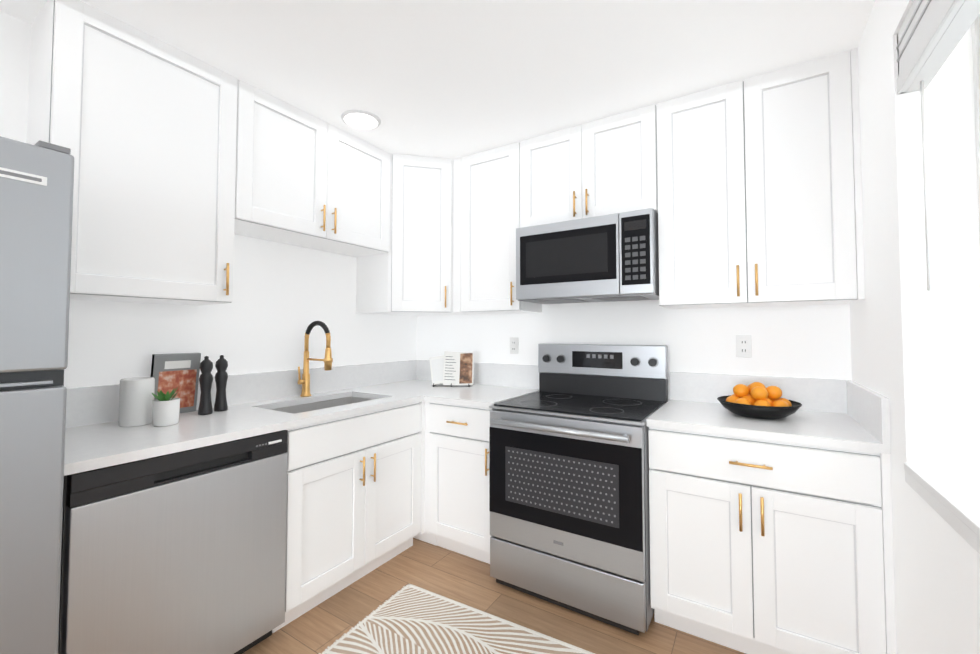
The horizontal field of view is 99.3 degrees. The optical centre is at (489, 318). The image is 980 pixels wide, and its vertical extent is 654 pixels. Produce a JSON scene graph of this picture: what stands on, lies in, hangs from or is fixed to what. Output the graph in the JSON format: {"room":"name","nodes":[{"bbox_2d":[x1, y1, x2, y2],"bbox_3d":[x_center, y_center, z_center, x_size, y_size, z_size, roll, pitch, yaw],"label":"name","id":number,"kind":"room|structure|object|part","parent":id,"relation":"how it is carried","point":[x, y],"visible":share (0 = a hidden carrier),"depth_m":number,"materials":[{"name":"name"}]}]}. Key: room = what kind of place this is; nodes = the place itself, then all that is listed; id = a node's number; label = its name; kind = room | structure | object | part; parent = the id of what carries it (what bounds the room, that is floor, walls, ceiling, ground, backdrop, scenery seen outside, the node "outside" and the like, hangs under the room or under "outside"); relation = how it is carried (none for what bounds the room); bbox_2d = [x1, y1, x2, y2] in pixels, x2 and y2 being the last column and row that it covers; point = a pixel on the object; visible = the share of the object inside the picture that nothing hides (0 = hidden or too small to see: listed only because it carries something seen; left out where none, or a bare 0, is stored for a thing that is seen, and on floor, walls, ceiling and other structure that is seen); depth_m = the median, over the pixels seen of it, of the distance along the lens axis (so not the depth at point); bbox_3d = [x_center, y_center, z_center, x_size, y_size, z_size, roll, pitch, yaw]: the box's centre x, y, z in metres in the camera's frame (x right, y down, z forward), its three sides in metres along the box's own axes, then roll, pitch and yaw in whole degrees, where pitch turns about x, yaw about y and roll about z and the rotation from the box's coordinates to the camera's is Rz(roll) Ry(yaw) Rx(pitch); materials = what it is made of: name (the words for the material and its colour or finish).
{"room":"kitchen","nodes":[
{"label":"kitchen","id":0,"kind":"room"},
{"bbox_2d":[0,11,416,387],"bbox_3d":[-2.326,0.087,0.779,0.200,2.450,6.600,-1,-2,32],"label":"wall","id":1,"kind":"structure","parent":0,"point":[285,296],"depth_m":2.21,"materials":[{"name":"white paint"}]},
{"bbox_2d":[27,0,236,304],"bbox_3d":[-1.424,-0.589,1.707,0.356,1.028,0.587,-1,-2,32],"label":"upper cabinet","id":2,"kind":"object","parent":1,"relation":"attached to","point":[141,125],"visible":0.9,"depth_m":1.58,"materials":[{"name":"white paint"}]},
{"bbox_2d":[234,79,389,256],"bbox_3d":[-1.015,-0.759,2.363,0.356,0.646,0.943,-1,-2,32],"label":"upper cabinet","id":3,"kind":"object","parent":1,"relation":"attached to","point":[304,179],"visible":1,"depth_m":2.20,"materials":[{"name":"white paint"}]},
{"bbox_2d":[356,154,469,315],"bbox_3d":[-0.494,-0.548,2.949,0.607,1.028,0.607,-1,-2,32],"label":"upper cabinet","id":4,"kind":"object","parent":1,"relation":"attached to","point":[410,273],"visible":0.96,"depth_m":2.73,"materials":[{"name":"white paint"}]},
{"bbox_2d":[0,0,874,159],"bbox_3d":[-0.942,-1.216,-0.050,3.470,0.100,6.600,-1,-2,32],"label":"ceiling","id":5,"kind":"structure","parent":0,"point":[450,79],"depth_m":1.72,"materials":[{"name":"white paint"}]},
{"bbox_2d":[341,109,380,129],"bbox_3d":[-0.704,-1.082,2.279,0.210,0.013,0.210,-1,-2,32],"label":"recessed light","id":6,"kind":"object","parent":5,"relation":"in","point":[360,119],"visible":1,"depth_m":2.25,"materials":[{"name":"white plastic"}]},
{"bbox_2d":[242,538,745,653],"bbox_3d":[-0.942,1.333,-0.134,3.470,0.100,6.600,-1,-2,32],"label":"floor","id":7,"kind":"structure","parent":0,"point":[438,570],"depth_m":1.91,"materials":[{"name":"brown wood"}]},
{"bbox_2d":[0,136,73,653],"bbox_3d":[-1.635,0.422,0.987,0.677,1.795,0.757,-1,-2,32],"label":"refrigerator","id":8,"kind":"object","parent":7,"relation":"on","point":[36,195],"visible":1,"depth_m":1.08,"materials":[{"name":"silver metal"}]},
{"bbox_2d":[58,430,287,653],"bbox_3d":[-1.276,0.901,1.616,0.598,0.878,0.664,-1,-2,32],"label":"built-in dishwasher","id":9,"kind":"object","parent":7,"relation":"on","point":[182,552],"visible":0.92,"depth_m":1.41,"materials":[{"name":"grey metal"}]},
{"bbox_2d":[272,402,420,632],"bbox_3d":[-0.875,0.920,2.254,0.650,0.879,0.838,-1,-2,32],"label":"base cabinet","id":10,"kind":"object","parent":7,"relation":"on","point":[353,513],"visible":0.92,"depth_m":2.02,"materials":[{"name":"white paint"}]},
{"bbox_2d":[64,360,429,475],"bbox_3d":[-0.884,0.387,2.248,0.660,0.184,2.155,-1,-2,32],"label":"countertop","id":11,"kind":"structure","parent":10,"relation":"on","point":[97,436],"depth_m":1.80,"materials":[{"name":"white stone"}]},
{"bbox_2d":[118,377,154,426],"bbox_3d":[-1.433,0.335,1.692,0.110,0.185,0.110,-1,-2,32],"label":"canister","id":12,"kind":"object","parent":11,"relation":"on","point":[135,403],"visible":0.96,"depth_m":1.65,"materials":[{"name":"white ceramic"}]},
{"bbox_2d":[149,387,179,426],"bbox_3d":[-1.317,0.353,1.679,0.099,0.149,0.106,-1,-2,32],"label":"pot","id":13,"kind":"object","parent":11,"relation":"on","point":[166,410],"visible":1,"depth_m":1.65,"materials":[{"name":"white ceramic"}]},
{"bbox_2d":[151,353,200,412],"bbox_3d":[-1.431,0.296,1.893,0.062,0.276,0.180,-1,-2,32],"label":"cookbook","id":14,"kind":"object","parent":11,"relation":"on","point":[172,371],"visible":0.67,"depth_m":1.90,"materials":[{"name":"grey"}]},
{"bbox_2d":[198,356,212,414],"bbox_3d":[-1.298,0.303,1.903,0.058,0.264,0.058,-1,-2,32],"label":"pepper mill","id":15,"kind":"object","parent":11,"relation":"on","point":[205,382],"visible":1,"depth_m":1.89,"materials":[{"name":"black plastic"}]},
{"bbox_2d":[214,355,227,411],"bbox_3d":[-1.282,0.305,1.988,0.058,0.264,0.058,-1,-2,32],"label":"pepper mill","id":16,"kind":"object","parent":11,"relation":"on","point":[221,375],"visible":1,"depth_m":1.97,"materials":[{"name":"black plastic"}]},
{"bbox_2d":[298,321,332,396],"bbox_3d":[-1.002,0.231,2.375,0.254,0.440,0.090,-1,-2,32],"label":"spring faucet","id":17,"kind":"object","parent":11,"relation":"on","point":[304,381],"visible":1,"depth_m":2.41,"materials":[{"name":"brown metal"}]},
{"bbox_2d":[270,396,374,413],"bbox_3d":[-0.884,0.586,2.266,0.394,0.210,0.654,-1,-2,32],"label":"sink","id":18,"kind":"object","parent":11,"relation":"in","point":[301,408],"visible":0.04,"depth_m":2.44,"materials":[{"name":"grey metal"}]},
{"bbox_2d":[429,351,473,386],"bbox_3d":[-0.269,0.347,2.904,0.316,0.240,0.155,0,-2,2],"label":"open book","id":19,"kind":"object","parent":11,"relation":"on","point":[451,368],"visible":1,"depth_m":2.88,"materials":[{"name":"white paper"}]},
{"bbox_2d":[409,401,436,546],"bbox_3d":[-0.483,0.941,2.876,0.649,0.879,0.629,-1,-2,32],"label":"base cabinet","id":20,"kind":"object","parent":7,"relation":"on","point":[426,536],"depth_m":2.47,"materials":[{"name":"white paint"}]},
{"bbox_3d":[-0.657,0.932,2.631,0.616,0.879,0.029,-1,-2,32],"label":"corner base cabinet filler","id":21,"kind":"part","parent":20,"relation":"part of","materials":[{"name":"white wood"}]},
{"bbox_2d":[319,584,594,653],"bbox_3d":[0.053,1.328,1.412,1.532,0.010,0.782,-1,-2,29],"label":"runner rug","id":22,"kind":"object","parent":7,"relation":"on","point":[410,619],"visible":1,"depth_m":1.77,"materials":[{"name":"beige fabric"}]},
{"bbox_2d":[428,402,491,563],"bbox_3d":[-0.015,0.930,2.571,0.466,0.879,0.650,-1,-2,32],"label":"base cabinet","id":23,"kind":"object","parent":7,"relation":"on","point":[458,483],"visible":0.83,"depth_m":2.34,"materials":[{"name":"white paint"}]},
{"bbox_2d":[424,363,538,408],"bbox_3d":[-0.012,0.398,2.585,0.458,0.184,0.655,-1,-2,32],"label":"countertop","id":24,"kind":"structure","parent":23,"relation":"on","point":[493,383],"depth_m":2.76,"materials":[{"name":"white stone"}]},
{"bbox_2d":[489,343,667,634],"bbox_3d":[0.474,0.752,2.191,0.768,1.215,0.720,-1,-2,32],"label":"steel electric range","id":25,"kind":"object","parent":7,"relation":"on","point":[569,484],"visible":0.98,"depth_m":1.95,"materials":[{"name":"grey metal"}]},
{"bbox_2d":[648,427,895,653],"bbox_3d":[1.165,0.906,1.830,0.774,0.879,0.650,-1,-2,32],"label":"base cabinet","id":26,"kind":"object","parent":7,"relation":"on","point":[758,546],"visible":0.96,"depth_m":1.56,"materials":[{"name":"white paint"}]},
{"bbox_2d":[646,372,890,453],"bbox_3d":[1.169,0.374,1.856,0.774,0.184,0.632,-1,-2,32],"label":"countertop","id":27,"kind":"structure","parent":26,"relation":"on","point":[843,414],"depth_m":1.78,"materials":[{"name":"white stone"}]},
{"bbox_2d":[717,382,801,418],"bbox_3d":[1.202,0.359,1.870,0.320,0.149,0.320,-1,-2,32],"label":"bowl","id":28,"kind":"object","parent":27,"relation":"on","point":[758,400],"visible":1,"depth_m":1.80,"materials":[{"name":"black ceramic"}]},
{"bbox_2d":[416,300,851,400],"bbox_3d":[0.762,0.148,2.615,3.070,2.450,0.200,-1,-2,32],"label":"wall","id":29,"kind":"structure","parent":0,"point":[804,341],"depth_m":2.31,"materials":[{"name":"white paint"}]},
{"bbox_2d":[453,142,541,313],"bbox_3d":[0.043,-0.555,2.759,0.496,1.028,0.356,-1,-2,32],"label":"upper cabinet","id":30,"kind":"object","parent":29,"relation":"attached to","point":[486,203],"visible":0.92,"depth_m":2.64,"materials":[{"name":"white paint"}]},
{"bbox_2d":[510,337,518,353],"bbox_3d":[0.165,0.186,2.865,0.070,0.116,0.009,-1,-2,32],"label":"electrical outlet plate","id":31,"kind":"object","parent":29,"relation":"attached to","point":[514,345],"visible":1,"depth_m":2.86,"materials":[{"name":"white plastic"}]},
{"bbox_2d":[520,104,657,227],"bbox_3d":[0.584,-0.806,2.427,0.777,0.548,0.356,-1,-2,32],"label":"upper cabinet","id":32,"kind":"object","parent":29,"relation":"attached to","point":[604,166],"visible":0.83,"depth_m":2.27,"materials":[{"name":"white paint"}]},
{"bbox_2d":[516,208,658,303],"bbox_3d":[0.575,-0.316,2.386,0.758,0.425,0.406,-1,-2,32],"label":"over-the-range microwave","id":33,"kind":"object","parent":32,"relation":"attached to","point":[610,258],"visible":1,"depth_m":2.19,"materials":[{"name":"silver metal"}]},
{"bbox_2d":[736,335,751,357],"bbox_3d":[1.308,0.142,2.147,0.070,0.116,0.009,-1,-2,32],"label":"electrical outlet plate","id":34,"kind":"object","parent":29,"relation":"attached to","point":[744,346],"visible":1,"depth_m":2.14,"materials":[{"name":"white plastic"}]},
{"bbox_2d":[657,47,864,308],"bbox_3d":[1.244,-0.580,2.004,0.774,1.028,0.356,-1,-2,32],"label":"upper cabinet","id":35,"kind":"object","parent":29,"relation":"attached to","point":[759,191],"visible":0.98,"depth_m":1.85,"materials":[{"name":"white paint"}]},
{"bbox_2d":[850,0,979,653],"bbox_3d":[0.117,0.037,-0.757,0.232,2.450,6.200,-1,-2,32],"label":"wall","id":36,"kind":"structure","parent":0,"point":[915,351],"depth_m":1.23,"materials":[{"name":"white paint"}]},
{"bbox_2d":[896,0,979,290],"bbox_3d":[0.818,-0.500,0.526,0.064,0.798,1.722,-1,-2,32],"label":"headrail valance","id":37,"kind":"object","parent":36,"relation":"attached to","point":[931,34],"visible":1,"depth_m":1.12,"materials":[{"name":"white plastic"}]},
{"bbox_2d":[904,463,979,553],"bbox_3d":[0.854,0.434,0.473,0.172,0.057,1.730,-1,-2,32],"label":"windowsill","id":38,"kind":"structure","parent":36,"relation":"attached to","point":[950,497],"depth_m":1.03,"materials":[{"name":"white paint"}]},
{"bbox_2d":[971,14,979,239],"bbox_3d":[0.956,-0.239,0.432,0.074,1.330,1.730,-1,-2,32],"label":"window","id":39,"kind":"structure","parent":36,"relation":"in","point":[975,29],"depth_m":1.18,"materials":[{"name":"white plastic"}]}
]}

